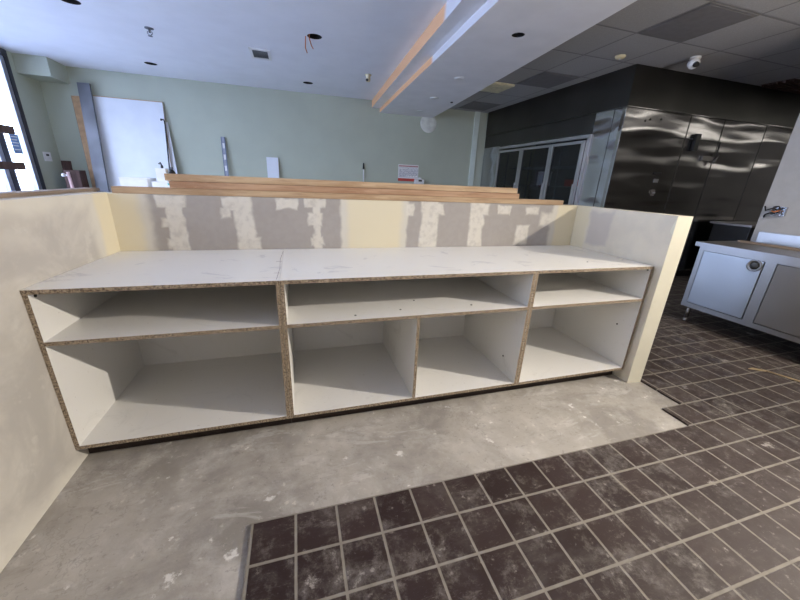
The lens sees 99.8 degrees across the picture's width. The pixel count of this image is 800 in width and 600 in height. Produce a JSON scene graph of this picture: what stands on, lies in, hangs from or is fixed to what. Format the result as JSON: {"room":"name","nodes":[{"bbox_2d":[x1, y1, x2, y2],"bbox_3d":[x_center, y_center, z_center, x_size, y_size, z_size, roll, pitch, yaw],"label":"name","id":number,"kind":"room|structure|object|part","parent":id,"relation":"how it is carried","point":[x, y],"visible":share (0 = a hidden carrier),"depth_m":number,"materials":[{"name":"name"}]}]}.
{"room":"eatery","nodes":[
{"label":"eatery","id":0,"kind":"room"},
{"bbox_2d":[0,51,66,189],"bbox_3d":[-4.481,-0.806,1.154,0.150,3.112,10.240,-3,20,-16],"label":"wall","id":1,"kind":"structure","parent":0,"point":[30,93],"depth_m":5.37,"materials":[{"name":"green paint"}]},
{"bbox_2d":[0,48,45,191],"bbox_3d":[-4.626,-0.984,1.815,0.100,2.770,7.610,-3,20,-16],"label":"window","id":2,"kind":"structure","parent":1,"relation":"in","point":[9,176],"depth_m":4.90,"materials":[{"name":"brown metal"}]},
{"bbox_3d":[-5.368,-1.861,4.191,0.057,2.580,1.030,-3,20,-16],"label":"frame","id":3,"kind":"part","parent":2,"relation":"part of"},
{"bbox_2d":[9,134,22,153],"bbox_3d":[-5.605,-2.277,4.919,0.004,0.260,0.170,-3,20,-16],"label":"notice","id":4,"kind":"object","parent":2,"relation":"attached to","point":[14,138],"visible":0.98,"depth_m":4.92,"materials":[{"name":"blue paper"}]},
{"bbox_2d":[42,152,51,160],"bbox_3d":[-5.756,-2.343,5.506,0.013,0.140,0.185,-3,20,-16],"label":"wall switch","id":5,"kind":"object","parent":1,"relation":"attached to","point":[47,155],"visible":1,"depth_m":5.49,"materials":[{"name":"white plastic"}]},
{"bbox_2d":[12,53,69,83],"bbox_3d":[-5.542,-3.574,5.224,0.405,0.255,0.480,-3,20,-16],"label":"wall","id":6,"kind":"structure","parent":0,"point":[39,68],"depth_m":5.05,"materials":[{"name":"green paint"}]},
{"bbox_2d":[0,192,120,572],"bbox_3d":[-1.248,0.602,0.391,0.160,1.234,4.111,-3,20,-16],"label":"wall","id":7,"kind":"structure","parent":0,"point":[43,237],"depth_m":1.38,"materials":[{"name":"paint"}]},
{"bbox_2d":[0,187,99,197],"bbox_3d":[-1.530,-0.299,1.024,0.074,0.018,2.205,-3,20,-16],"label":"board","id":8,"kind":"object","parent":7,"relation":"on","point":[9,194],"visible":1,"depth_m":1.59,"materials":[{"name":"white wood"}]},
{"bbox_2d":[39,66,535,198],"bbox_3d":[2.095,-2.998,8.178,16.930,3.112,0.150,-3,20,-16],"label":"wall","id":9,"kind":"structure","parent":0,"point":[311,136],"depth_m":6.64,"materials":[{"name":"green paint"}]},
{"bbox_2d":[398,164,418,181],"bbox_3d":[0.185,-2.842,7.548,0.470,0.345,0.007,-3,20,-16],"label":"wall calendar","id":10,"kind":"object","parent":9,"relation":"attached to","point":[405,172],"visible":1,"depth_m":7.54,"materials":[{"name":"white paper"}]},
{"bbox_2d":[414,178,423,183],"bbox_3d":[0.433,-2.688,7.624,0.220,0.155,0.096,-3,20,-16],"label":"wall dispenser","id":11,"kind":"object","parent":9,"relation":"attached to","point":[419,180],"visible":0.79,"depth_m":7.59,"materials":[{"name":"white plastic"}]},
{"bbox_2d":[420,117,436,132],"bbox_3d":[0.621,-3.838,7.319,0.380,0.380,0.006,-3,20,-16],"label":"plaster patch","id":12,"kind":"object","parent":9,"relation":"attached to","point":[428,125],"visible":0.84,"depth_m":7.33,"materials":[{"name":"white paint"}]},
{"bbox_2d":[468,112,480,185],"bbox_3d":[1.680,-2.839,8.006,0.120,2.892,0.030,-3,20,-16],"label":"trim","id":13,"kind":"structure","parent":9,"relation":"attached to","point":[477,114],"depth_m":7.76,"materials":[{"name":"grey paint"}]},
{"bbox_2d":[107,193,576,250],"bbox_3d":[-0.130,-0.153,2.674,3.346,1.229,0.130,-3,20,-16],"label":"wall","id":14,"kind":"structure","parent":0,"point":[142,222],"depth_m":2.34,"materials":[{"name":"paint"}]},
{"bbox_2d":[111,186,563,204],"bbox_3d":[-0.161,-0.748,2.451,3.200,0.038,0.090,-3,20,-16],"label":"board","id":15,"kind":"object","parent":14,"relation":"on","point":[115,189],"visible":0.96,"depth_m":2.29,"materials":[{"name":"brown wood"}]},
{"bbox_2d":[169,181,518,198],"bbox_3d":[-0.228,-0.781,2.415,2.455,0.040,0.090,-3,20,-16],"label":"board","id":16,"kind":"object","parent":15,"relation":"on","point":[173,184],"visible":0.94,"depth_m":2.30,"materials":[{"name":"brown wood"}]},
{"bbox_2d":[164,173,517,192],"bbox_3d":[-0.247,-0.821,2.401,2.455,0.040,0.090,-3,20,-16],"label":"board","id":17,"kind":"object","parent":16,"relation":"on","point":[168,177],"visible":0.99,"depth_m":2.29,"materials":[{"name":"brown wood"}]},
{"bbox_2d":[0,275,799,599],"bbox_3d":[3.567,0.217,4.050,16.780,0.100,10.240,-3,20,-16],"label":"floor","id":18,"kind":"structure","parent":0,"point":[681,481],"depth_m":1.52,"materials":[{"name":"concrete"}]},
{"bbox_2d":[0,124,25,169],"bbox_3d":[-4.197,-0.888,3.222,0.500,1.912,1.860,-3,20,-16],"label":"rack","id":19,"kind":"object","parent":18,"relation":"on","point":[5,129],"visible":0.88,"depth_m":3.75,"materials":[{"name":"brown wood"}]},
{"bbox_2d":[61,161,72,185],"bbox_3d":[-5.796,-1.703,6.020,0.132,1.456,0.140,-3,20,-16],"label":"board","id":20,"kind":"object","parent":18,"relation":"on","point":[66,165],"visible":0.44,"depth_m":5.84,"materials":[{"name":"brown wood"}]},
{"bbox_2d":[61,172,73,187],"bbox_3d":[-5.354,-1.451,5.618,0.155,1.284,0.100,-3,20,-16],"label":"pipe stub","id":21,"kind":"object","parent":18,"relation":"on","point":[68,175],"visible":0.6,"depth_m":5.42,"materials":[{"name":"white plastic"}]},
{"bbox_2d":[63,170,89,187],"bbox_3d":[-5.386,-1.518,5.761,0.210,1.312,0.200,-3,20,-16],"label":"crate","id":22,"kind":"object","parent":18,"relation":"on","point":[79,177],"visible":0.29,"depth_m":5.52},
{"bbox_2d":[71,96,96,191],"bbox_3d":[-5.144,-2.202,5.969,0.671,2.506,0.268,-3,20,-16],"label":"sheet","id":23,"kind":"object","parent":18,"relation":"on","point":[75,99],"visible":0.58,"depth_m":5.73,"materials":[{"name":"brown wood"}]},
{"bbox_2d":[77,82,109,191],"bbox_3d":[-5.152,-2.227,5.776,0.174,2.674,0.508,-6,21,-23],"label":"channel","id":24,"kind":"object","parent":18,"relation":"on","point":[84,89],"visible":0.64,"depth_m":5.66,"materials":[{"name":"metal"}]},
{"bbox_2d":[93,95,170,191],"bbox_3d":[-4.676,-2.224,6.061,1.029,2.503,0.319,-3,20,-16],"label":"sheet","id":25,"kind":"object","parent":18,"relation":"on","point":[131,131],"visible":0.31,"depth_m":5.91,"materials":[{"name":"white laminate"}]},
{"bbox_2d":[20,249,291,452],"bbox_3d":[-1.175,0.226,1.977,0.978,0.893,0.779,-3,20,-16],"label":"base cabinet","id":26,"kind":"object","parent":18,"relation":"on","point":[138,348],"visible":0.89,"depth_m":1.82,"materials":[{"name":"white laminate"}]},
{"bbox_3d":[-1.633,0.220,1.832,0.019,0.783,0.777,-3,20,-16],"label":"panel","id":27,"kind":"part","parent":26,"relation":"part of","materials":[{"name":"white plastic"}]},
{"bbox_3d":[-1.157,-0.185,1.832,0.978,0.019,0.779,-3,20,-16],"label":"panel","id":28,"kind":"part","parent":26,"relation":"part of","materials":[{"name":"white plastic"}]},
{"bbox_2d":[44,285,278,346],"bbox_3d":[-1.165,0.036,1.905,0.940,0.019,0.765,-3,20,-16],"label":"shelf","id":29,"kind":"object","parent":26,"relation":"attached to","point":[159,313],"depth_m":1.75,"materials":[{"name":"white laminate"}]},
{"bbox_3d":[-1.188,0.554,2.088,0.940,0.019,0.765,-3,20,-16],"label":"panel","id":30,"kind":"part","parent":26,"relation":"part of","materials":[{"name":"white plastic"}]},
{"bbox_3d":[-1.282,0.066,2.311,0.940,0.783,0.012,-3,20,-16],"label":"panel","id":31,"kind":"part","parent":26,"relation":"part of","materials":[{"name":"white plastic"}]},
{"bbox_3d":[-0.714,0.166,2.100,0.019,0.783,0.777,-3,20,-16],"label":"panel","id":32,"kind":"part","parent":26,"relation":"part of","materials":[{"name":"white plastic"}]},
{"bbox_2d":[160,119,169,170],"bbox_3d":[-4.068,-2.014,5.994,0.069,2.203,0.308,-2,20,-13],"label":"rod","id":33,"kind":"object","parent":18,"relation":"on","point":[160,119],"visible":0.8,"depth_m":5.84,"materials":[{"name":"plastic"}]},
{"bbox_2d":[166,122,177,173],"bbox_3d":[-4.135,-2.119,6.304,0.160,2.188,0.250,-3,20,-16],"label":"white offcut","id":34,"kind":"object","parent":18,"relation":"on","point":[173,163],"visible":0.36,"depth_m":6.14,"materials":[{"name":"laminate"}]},
{"bbox_2d":[221,137,228,175],"bbox_3d":[-3.351,-2.091,6.590,0.070,2.013,0.225,-3,20,-16],"label":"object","id":35,"kind":"object","parent":18,"relation":"on","point":[224,153],"visible":0.51,"depth_m":6.42,"materials":[{"name":"blue paint"}]},
{"bbox_3d":[-3.378,-2.089,6.582,0.013,2.020,0.025,-3,15,-16],"label":"rail","id":36,"kind":"part","parent":35,"relation":"part of","materials":[{"name":"silver metal"}]},
{"bbox_3d":[-3.324,-2.093,6.598,0.013,2.020,0.025,-3,15,-16],"label":"rail","id":37,"kind":"part","parent":35,"relation":"part of","materials":[{"name":"silver metal"}]},
{"bbox_2d":[266,157,279,177],"bbox_3d":[-2.546,-2.000,6.894,0.223,1.704,0.178,-3,20,-16],"label":"plank","id":38,"kind":"object","parent":18,"relation":"on","point":[272,162],"visible":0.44,"depth_m":6.72,"materials":[{"name":"laminate"}]},
{"bbox_2d":[280,246,536,422],"bbox_3d":[-0.006,0.157,2.318,1.460,0.892,0.779,-3,20,-16],"label":"base cabinet","id":39,"kind":"object","parent":18,"relation":"on","point":[366,329],"visible":0.99,"depth_m":2.23,"materials":[{"name":"white laminate"}]},
{"bbox_3d":[-0.695,0.164,2.106,0.019,0.783,0.777,-3,20,-16],"label":"panel","id":40,"kind":"part","parent":39,"relation":"part of","materials":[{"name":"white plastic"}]},
{"bbox_3d":[-0.113,-0.003,2.652,1.422,0.783,0.012,-3,20,-16],"label":"panel","id":41,"kind":"part","parent":39,"relation":"part of","materials":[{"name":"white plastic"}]},
{"bbox_3d":[-0.019,0.485,2.429,1.422,0.019,0.765,-3,20,-16],"label":"panel","id":42,"kind":"part","parent":39,"relation":"part of","materials":[{"name":"white plastic"}]},
{"bbox_2d":[287,276,526,327],"bbox_3d":[0.004,-0.033,2.246,1.422,0.019,0.765,-3,20,-16],"label":"shelf","id":43,"kind":"object","parent":39,"relation":"attached to","point":[329,303],"depth_m":2.12,"materials":[{"name":"white laminate"}]},
{"bbox_3d":[0.012,-0.254,2.173,1.460,0.019,0.779,-3,20,-16],"label":"panel","id":44,"kind":"part","parent":39,"relation":"part of","materials":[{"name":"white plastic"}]},
{"bbox_3d":[0.686,0.083,2.509,0.019,0.783,0.777,-3,20,-16],"label":"panel","id":45,"kind":"part","parent":39,"relation":"part of","materials":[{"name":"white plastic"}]},
{"bbox_2d":[475,245,653,389],"bbox_3d":[1.146,0.088,2.654,0.942,0.894,0.779,-3,20,-16],"label":"base cabinet","id":46,"kind":"object","parent":18,"relation":"on","point":[586,305],"visible":0.78,"depth_m":2.55,"materials":[{"name":"white laminate"}]},
{"bbox_3d":[0.705,0.082,2.514,0.019,0.783,0.777,-3,20,-16],"label":"panel","id":47,"kind":"part","parent":46,"relation":"part of","materials":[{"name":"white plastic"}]},
{"bbox_3d":[1.039,-0.071,2.988,0.904,0.783,0.012,-3,20,-16],"label":"panel","id":48,"kind":"part","parent":46,"relation":"part of","materials":[{"name":"white plastic"}]},
{"bbox_3d":[1.164,-0.322,2.509,0.942,0.019,0.779,-3,20,-16],"label":"panel","id":49,"kind":"part","parent":46,"relation":"part of","materials":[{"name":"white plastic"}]},
{"bbox_3d":[1.133,0.418,2.765,0.904,0.019,0.765,-3,20,-16],"label":"panel","id":50,"kind":"part","parent":46,"relation":"part of","materials":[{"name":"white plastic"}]},
{"bbox_2d":[532,273,641,309],"bbox_3d":[1.156,-0.101,2.582,0.904,0.019,0.765,-3,20,-16],"label":"shelf","id":51,"kind":"object","parent":46,"relation":"attached to","point":[553,290],"depth_m":2.44,"materials":[{"name":"white laminate"}]},
{"bbox_3d":[1.589,0.030,2.772,0.019,0.783,0.777,-3,20,-16],"label":"panel","id":52,"kind":"part","parent":46,"relation":"part of","materials":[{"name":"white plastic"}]},
{"bbox_2d":[480,64,799,275],"bbox_3d":[6.556,-2.481,7.600,8.740,2.892,3.730,-3,20,-16],"label":"wall","id":53,"kind":"structure","parent":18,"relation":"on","point":[637,137],"depth_m":5.13,"materials":[{"name":"silver metal"}]},
{"bbox_3d":[2.044,-2.410,7.917,0.060,2.150,0.660,-3,20,-16],"label":"panel","id":54,"kind":"part","parent":53,"relation":"part of","materials":[{"name":"silver metal"}]},
{"bbox_3d":[2.345,-2.304,7.728,0.020,1.900,0.020,-3,20,-16],"label":"shelf post","id":55,"kind":"part","parent":53,"relation":"part of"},
{"bbox_3d":[2.201,-2.264,7.125,0.032,1.675,0.808,-3,20,-16],"label":"door","id":56,"kind":"part","parent":53,"relation":"part of","materials":[{"name":"glass"}]},
{"bbox_3d":[2.571,-2.039,7.008,0.020,1.900,0.020,-3,20,-16],"label":"shelf post","id":57,"kind":"part","parent":53,"relation":"part of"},
{"bbox_3d":[2.436,-1.990,6.377,0.032,1.675,0.828,-3,20,-16],"label":"door","id":58,"kind":"part","parent":53,"relation":"part of","materials":[{"name":"glass"}]},
{"bbox_2d":[504,184,576,187],"bbox_3d":[2.950,-2.209,6.553,0.512,0.018,2.500,-3,20,-16],"label":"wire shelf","id":59,"kind":"object","parent":53,"relation":"attached to","point":[526,185],"depth_m":6.65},
{"bbox_3d":[2.447,-3.130,6.391,0.060,0.255,3.160,-3,20,-16],"label":"head panel","id":60,"kind":"part","parent":53,"relation":"part of","materials":[{"name":"black paint"}]},
{"bbox_3d":[2.467,-2.018,6.439,0.060,1.830,2.500,-3,20,-16],"label":"door frame","id":61,"kind":"part","parent":53,"relation":"part of","materials":[{"name":"metal"}]},
{"bbox_2d":[506,165,581,169],"bbox_3d":[2.964,-2.530,6.440,0.512,0.018,2.500,-3,20,-16],"label":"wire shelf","id":62,"kind":"object","parent":53,"relation":"attached to","point":[553,167],"depth_m":6.58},
{"bbox_2d":[536,171,552,185],"bbox_3d":[2.819,-2.373,6.591,0.210,0.253,0.160,-3,20,-16],"label":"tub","id":63,"kind":"object","parent":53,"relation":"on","point":[540,178],"visible":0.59,"depth_m":6.54,"materials":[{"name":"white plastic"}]},
{"bbox_3d":[2.811,-1.758,6.242,0.020,1.900,0.020,-3,20,-16],"label":"shelf post","id":64,"kind":"part","parent":53,"relation":"part of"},
{"bbox_3d":[2.656,-1.732,5.675,0.032,1.675,0.708,-3,20,-16],"label":"door","id":65,"kind":"part","parent":53,"relation":"part of","materials":[{"name":"glass"}]},
{"bbox_3d":[2.717,-1.633,5.363,0.035,0.400,0.023,-3,20,-16],"label":"handle","id":66,"kind":"part","parent":53,"relation":"part of","materials":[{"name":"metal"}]},
{"bbox_2d":[564,178,578,186],"bbox_3d":[3.066,-2.054,5.897,0.260,0.133,0.260,-3,20,-16],"label":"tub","id":67,"kind":"object","parent":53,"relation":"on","point":[568,181],"visible":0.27,"depth_m":5.86,"materials":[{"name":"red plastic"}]},
{"bbox_3d":[2.910,-1.522,5.127,0.060,2.405,0.440,-3,20,-16],"label":"panel","id":68,"kind":"part","parent":53,"relation":"part of","materials":[{"name":"silver metal"}]},
{"bbox_3d":[2.959,-1.474,4.854,0.004,2.300,0.017,-3,20,-16],"label":"corner trim","id":69,"kind":"part","parent":53,"relation":"part of","materials":[{"name":"silver metal"}]},
{"bbox_3d":[6.641,-3.620,7.203,8.670,0.475,3.640,-3,20,-16],"label":"soffit panel","id":70,"kind":"part","parent":53,"relation":"part of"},
{"bbox_3d":[7.095,-1.736,6.082,8.640,2.320,0.060,-3,20,-16],"label":"panel","id":71,"kind":"part","parent":53,"relation":"part of","materials":[{"name":"silver metal"}]},
{"bbox_3d":[7.143,-2.796,5.638,8.676,0.007,0.005,-3,20,-16],"label":"soffit trim","id":72,"kind":"part","parent":53,"relation":"part of","materials":[{"name":"silver metal"}]},
{"bbox_2d":[708,221,756,240],"bbox_3d":[5.646,-0.774,5.537,1.150,0.950,0.560,-3,20,-16],"label":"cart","id":73,"kind":"object","parent":18,"relation":"on","point":[721,230],"visible":0.08,"depth_m":5.28,"materials":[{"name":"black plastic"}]},
{"bbox_2d":[681,232,799,343],"bbox_3d":[3.838,0.124,2.694,0.798,1.000,2.445,-3,20,-16],"label":"base cabinet","id":74,"kind":"object","parent":18,"relation":"on","point":[757,287],"depth_m":3.23,"materials":[{"name":"silver metal"}]},
{"bbox_3d":[3.236,0.142,3.792,0.052,0.185,0.052,-3,20,-16],"label":"leg","id":75,"kind":"part","parent":74,"relation":"part of","materials":[{"name":"silver metal"}]},
{"bbox_3d":[3.245,-0.165,3.392,0.016,0.560,0.503,-3,20,-16],"label":"door","id":76,"kind":"part","parent":74,"relation":"part of","materials":[{"name":"silver metal"}]},
{"bbox_2d":[697,241,799,257],"bbox_3d":[3.850,-0.217,2.572,0.785,0.045,2.445,-3,20,-16],"label":"countertop","id":77,"kind":"structure","parent":74,"relation":"on","point":[778,251],"depth_m":3.26,"materials":[{"name":"silver metal"}]},
{"bbox_3d":[3.297,-0.320,3.138,0.007,0.112,0.112,-3,20,-16],"label":"recessed pull","id":78,"kind":"part","parent":74,"relation":"part of","materials":[{"name":"silver metal"}]},
{"bbox_2d":[749,262,758,268],"bbox_3d":[3.298,-0.320,3.139,0.004,0.072,0.072,-3,20,-16],"label":"lock","id":79,"kind":"object","parent":74,"relation":"on","point":[752,265],"depth_m":3.14,"materials":[{"name":"silver metal"}]},
{"bbox_3d":[3.941,-0.305,2.733,0.060,0.020,2.000,-3,20,-16],"label":"trim strip","id":80,"kind":"part","parent":74,"relation":"part of","materials":[{"name":"silver metal"}]},
{"bbox_3d":[3.437,0.061,2.777,0.016,0.560,0.673,-3,20,-16],"label":"door","id":81,"kind":"part","parent":74,"relation":"part of","materials":[{"name":"silver metal"}]},
{"bbox_2d":[748,368,799,381],"bbox_3d":[3.159,0.643,2.618,0.654,0.014,0.085,20,26,41],"label":"strap","id":82,"kind":"object","parent":18,"relation":"on","point":[748,368],"visible":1,"depth_m":2.73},
{"bbox_3d":[-2.482,-0.539,3.854,1.300,0.977,0.600,-3,20,-16],"label":"folding table","id":83,"kind":"object","parent":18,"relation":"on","visible":0},
{"bbox_2d":[118,177,155,186],"bbox_3d":[-2.686,-1.106,3.499,0.241,0.309,0.256,-3,20,-16],"label":"carton","id":84,"kind":"object","parent":83,"relation":"on","point":[124,181],"visible":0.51,"depth_m":3.36,"materials":[{"name":"white cardboard"}]},
{"bbox_3d":[-2.680,-1.246,3.450,0.241,0.012,0.256,-3,20,-16],"label":"lid","id":85,"kind":"part","parent":84,"relation":"part of","materials":[{"name":"white cardboard"}]},
{"bbox_2d":[152,181,169,186],"bbox_3d":[-2.432,-1.098,3.551,0.210,0.279,0.204,-3,20,-16],"label":"carton","id":86,"kind":"object","parent":83,"relation":"on","point":[154,183],"visible":0.15,"depth_m":3.42,"materials":[{"name":"white cardboard"}]},
{"bbox_2d":[155,162,168,181],"bbox_3d":[-2.429,-1.310,3.444,0.090,0.191,0.100,-3,20,-16],"label":"tub","id":87,"kind":"object","parent":86,"relation":"on","point":[160,172],"visible":0.92,"depth_m":3.41,"materials":[{"name":"white plastic"}]},
{"bbox_2d":[169,167,175,173],"bbox_3d":[-2.351,-1.296,3.484,0.060,0.145,0.060,-3,20,-16],"label":"canister","id":88,"kind":"object","parent":86,"relation":"on","point":[171,171],"visible":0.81,"depth_m":3.46,"materials":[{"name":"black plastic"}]},
{"bbox_2d":[0,0,799,112],"bbox_3d":[3.605,-2.613,3.079,16.930,0.120,10.340,-3,20,-16],"label":"ceiling","id":89,"kind":"structure","parent":0,"point":[197,40],"depth_m":3.96,"materials":[{"name":"white paint"}]},
{"bbox_2d":[62,0,80,4],"bbox_3d":[-3.229,-2.980,3.280,0.166,0.108,0.166,-3,20,-16],"label":"recessed light","id":90,"kind":"object","parent":89,"relation":"in","point":[75,2],"visible":1,"depth_m":3.36,"materials":[{"name":"black"}]},
{"bbox_2d":[144,26,153,36],"bbox_3d":[-2.867,-3.068,3.860,0.090,0.079,0.090,-3,20,-16],"label":"sprinkler head","id":91,"kind":"object","parent":89,"relation":"attached to","point":[145,27],"visible":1,"depth_m":3.85},
{"bbox_2d":[248,47,271,60],"bbox_3d":[-1.867,-3.290,4.514,0.260,0.012,0.420,-3,20,-16],"label":"ceiling vent","id":92,"kind":"object","parent":89,"relation":"in","point":[256,53],"visible":1,"depth_m":4.49,"materials":[{"name":"white plastic"}]},
{"bbox_2d":[305,34,321,52],"bbox_3d":[-1.038,-3.051,3.930,0.309,0.224,0.165,19,25,39],"label":"recessed light","id":93,"kind":"object","parent":89,"relation":"in","point":[312,36],"visible":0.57,"depth_m":3.95,"materials":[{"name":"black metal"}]},
{"bbox_2d":[365,74,370,81],"bbox_3d":[-0.492,-3.428,5.211,0.100,0.102,0.109,-3,20,-16],"label":"ceiling sensor","id":94,"kind":"object","parent":89,"relation":"attached to","point":[366,75],"visible":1,"depth_m":5.18,"materials":[{"name":"beige plastic"}]},
{"bbox_2d":[459,101,499,110],"bbox_3d":[1.634,-4.008,6.977,0.596,0.009,0.671,-3,20,-16],"label":"ceiling panel","id":95,"kind":"object","parent":89,"relation":"attached to","point":[474,105],"visible":1,"depth_m":6.92,"materials":[{"name":"grey"}]},
{"bbox_2d":[480,82,514,92],"bbox_3d":[1.486,-3.485,5.516,0.570,0.034,0.500,-3,20,-16],"label":"recessed light","id":96,"kind":"object","parent":89,"relation":"in","point":[496,87],"visible":0.56,"depth_m":5.46,"materials":[{"name":"beige plastic"}]},
{"bbox_2d":[480,84,508,92],"bbox_3d":[1.486,-3.470,5.521,0.470,0.004,0.400,-3,20,-16],"label":"diffuser","id":97,"kind":"object","parent":96,"relation":"attached to","point":[494,88],"depth_m":5.52,"materials":[{"name":"beige metal"}]},
{"bbox_2d":[517,72,579,87],"bbox_3d":[2.223,-3.318,5.099,0.596,0.009,0.671,-3,20,-16],"label":"ceiling panel","id":98,"kind":"object","parent":89,"relation":"attached to","point":[545,79],"visible":1,"depth_m":5.05,"materials":[{"name":"grey"}]},
{"bbox_2d":[615,54,625,59],"bbox_3d":[2.650,-2.917,4.056,0.120,0.036,0.120,-3,20,-16],"label":"smoke detector","id":99,"kind":"object","parent":89,"relation":"attached to","point":[620,56],"visible":1,"depth_m":4.03,"materials":[{"name":"beige plastic"}]},
{"bbox_2d":[687,55,701,69],"bbox_3d":[3.488,-2.804,3.985,0.137,0.132,0.147,-3,20,-16],"label":"dome camera","id":100,"kind":"object","parent":89,"relation":"attached to","point":[694,62],"visible":1,"depth_m":3.95,"materials":[{"name":"white plastic"}]},
{"bbox_2d":[638,2,757,42],"bbox_3d":[2.811,-2.629,3.222,0.596,0.009,0.671,-3,20,-16],"label":"ceiling panel","id":101,"kind":"object","parent":89,"relation":"attached to","point":[710,17],"visible":1,"depth_m":3.17,"materials":[{"name":"grey"}]},
{"bbox_2d":[762,78,799,93],"bbox_3d":[5.890,-3.075,4.897,1.280,0.030,0.370,-3,20,-16],"label":"ceiling vent","id":102,"kind":"object","parent":89,"relation":"in","point":[791,85],"visible":1,"depth_m":4.82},
{"bbox_2d":[372,0,636,117],"bbox_3d":[1.266,-2.302,2.405,1.340,0.209,10.320,-2,20,-14],"label":"ceiling","id":103,"kind":"structure","parent":0,"point":[472,40],"depth_m":3.43,"materials":[{"name":"grey paint"}]},
{"bbox_2d":[512,33,524,36],"bbox_3d":[1.096,-2.503,3.100,0.116,0.108,0.116,-3,20,-16],"label":"recessed light","id":104,"kind":"object","parent":103,"relation":"in","point":[514,34],"visible":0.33,"depth_m":3.16,"materials":[{"name":"black"}]},
{"bbox_2d":[569,205,692,381],"bbox_3d":[1.654,-0.112,2.780,0.114,1.229,0.975,-4,20,-17],"label":"wall","id":105,"kind":"structure","parent":0,"point":[658,240],"depth_m":2.42,"materials":[{"name":"paint"}]},
{"bbox_2d":[750,113,799,241],"bbox_3d":[4.696,-0.344,1.317,0.120,2.892,5.050,-3,20,-16],"label":"wall partition","id":106,"kind":"structure","parent":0,"point":[784,191],"depth_m":3.45,"materials":[{"name":"grey paint"}]},
{"bbox_2d":[763,206,788,216],"bbox_3d":[3.917,-0.926,3.536,0.066,0.130,0.181,-3,20,-16],"label":"junction box","id":107,"kind":"object","parent":106,"relation":"attached to","point":[778,211],"visible":1,"depth_m":3.50,"materials":[{"name":"silver metal"}]},
{"bbox_2d":[755,232,799,247],"bbox_3d":[4.234,-0.303,2.623,0.030,0.115,2.335,-3,20,-16],"label":"backsplash","id":108,"kind":"structure","parent":106,"relation":"attached to","point":[786,240],"depth_m":3.50,"materials":[{"name":"silver metal"}]},
{"label":"outside","id":109,"kind":"structure","parent":0,"visible":0},
{"bbox_2d":[0,186,32,191],"bbox_3d":[-1.558,1.012,1.715,60.000,0.230,60.000,-3,20,-16],"label":"ground","id":110,"kind":"structure","parent":109,"point":[2,188],"depth_m":21.27,"materials":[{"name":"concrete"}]}
]}

